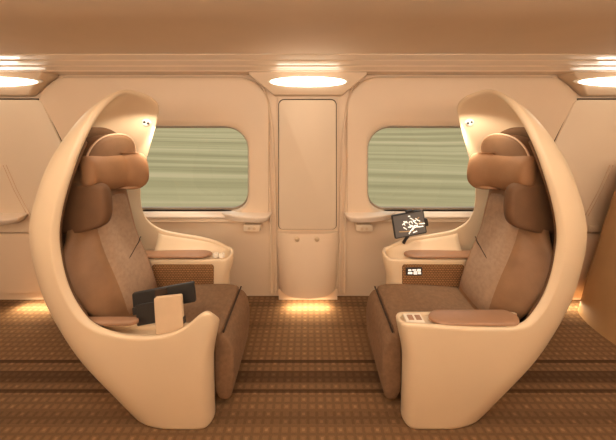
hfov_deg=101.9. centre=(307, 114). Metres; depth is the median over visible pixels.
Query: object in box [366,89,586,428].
seat
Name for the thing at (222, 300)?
seat cushion
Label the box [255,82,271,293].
trim
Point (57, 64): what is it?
crown molding
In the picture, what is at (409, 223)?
tablet
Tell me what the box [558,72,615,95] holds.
trim
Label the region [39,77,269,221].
trim
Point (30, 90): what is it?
trim
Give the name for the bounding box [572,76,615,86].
recessed light
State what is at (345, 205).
trim
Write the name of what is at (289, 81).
recessed light
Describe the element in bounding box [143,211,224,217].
sill
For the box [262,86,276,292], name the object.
trim
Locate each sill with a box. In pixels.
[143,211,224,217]
[393,211,472,217]
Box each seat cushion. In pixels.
[135,284,238,347]
[377,284,474,347]
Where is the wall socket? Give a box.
[588,225,599,231]
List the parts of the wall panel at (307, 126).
panel, door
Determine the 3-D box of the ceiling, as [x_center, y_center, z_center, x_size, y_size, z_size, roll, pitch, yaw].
[0.000,-0.557,0.120,8.400,0.166,3.640,0,0,0]
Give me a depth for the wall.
2.35 m
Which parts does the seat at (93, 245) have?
backrest, panel, arm, panel, arm, control knob, control knob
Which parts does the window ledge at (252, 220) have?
socket panel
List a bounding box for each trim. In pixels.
[0,72,57,95]
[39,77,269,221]
[249,72,366,95]
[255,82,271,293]
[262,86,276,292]
[339,86,353,292]
[344,82,360,293]
[346,77,576,221]
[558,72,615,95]
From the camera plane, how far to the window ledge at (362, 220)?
2.27 m
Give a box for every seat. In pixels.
[29,89,249,428]
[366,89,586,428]
[578,189,615,344]
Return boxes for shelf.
[221,211,271,222]
[344,211,394,222]
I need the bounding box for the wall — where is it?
[0,75,615,295]
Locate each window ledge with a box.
[0,213,26,224]
[221,211,271,230]
[344,211,394,230]
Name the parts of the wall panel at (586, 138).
door, panel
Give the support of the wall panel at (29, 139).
on the floor
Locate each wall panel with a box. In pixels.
[0,98,61,299]
[277,96,338,299]
[554,98,615,299]
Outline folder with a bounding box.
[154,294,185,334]
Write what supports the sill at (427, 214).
attached to the wall
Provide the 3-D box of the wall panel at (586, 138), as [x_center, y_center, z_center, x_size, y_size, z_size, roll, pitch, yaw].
[2.770,0.773,2.307,1.340,1.854,0.083,0,0,0]
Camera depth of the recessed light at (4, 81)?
2.20 m
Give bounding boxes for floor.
[0,296,615,439]
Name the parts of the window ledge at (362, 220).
socket panel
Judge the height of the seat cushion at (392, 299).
0.150 m
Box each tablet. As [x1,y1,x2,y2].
[132,281,196,325]
[391,209,427,243]
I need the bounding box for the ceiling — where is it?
[0,0,615,53]
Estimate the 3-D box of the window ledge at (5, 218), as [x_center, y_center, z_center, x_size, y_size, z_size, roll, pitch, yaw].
[-3.006,0.930,2.247,0.907,0.055,0.200,0,0,0]
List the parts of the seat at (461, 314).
control panel, arm, arm, panel, panel, backrest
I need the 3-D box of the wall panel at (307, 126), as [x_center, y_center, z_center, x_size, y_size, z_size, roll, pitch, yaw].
[-0.001,0.760,2.272,0.571,1.880,0.153,0,0,0]
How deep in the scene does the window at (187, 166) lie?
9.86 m
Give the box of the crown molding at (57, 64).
[0,54,615,74]
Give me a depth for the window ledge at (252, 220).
2.27 m
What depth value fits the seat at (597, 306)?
2.03 m
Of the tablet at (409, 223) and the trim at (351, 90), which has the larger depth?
the trim at (351, 90)
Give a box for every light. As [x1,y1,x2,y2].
[0,76,43,86]
[142,119,150,125]
[268,76,347,86]
[465,119,473,125]
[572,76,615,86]
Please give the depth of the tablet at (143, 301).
1.43 m
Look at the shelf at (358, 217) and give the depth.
2.25 m
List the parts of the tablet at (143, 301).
knob, hinge panel, tray panel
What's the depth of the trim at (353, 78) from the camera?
2.23 m
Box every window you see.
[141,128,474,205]
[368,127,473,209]
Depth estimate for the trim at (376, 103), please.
2.32 m
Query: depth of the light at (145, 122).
1.88 m
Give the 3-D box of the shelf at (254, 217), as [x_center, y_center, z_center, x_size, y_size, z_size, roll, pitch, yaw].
[-0.578,0.930,2.277,0.479,0.055,0.140,0,0,0]
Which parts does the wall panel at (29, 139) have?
panel, door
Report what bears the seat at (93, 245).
on the floor
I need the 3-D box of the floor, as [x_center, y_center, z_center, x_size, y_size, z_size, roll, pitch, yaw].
[0.000,1.740,0.400,8.400,0.080,4.200,0,0,0]

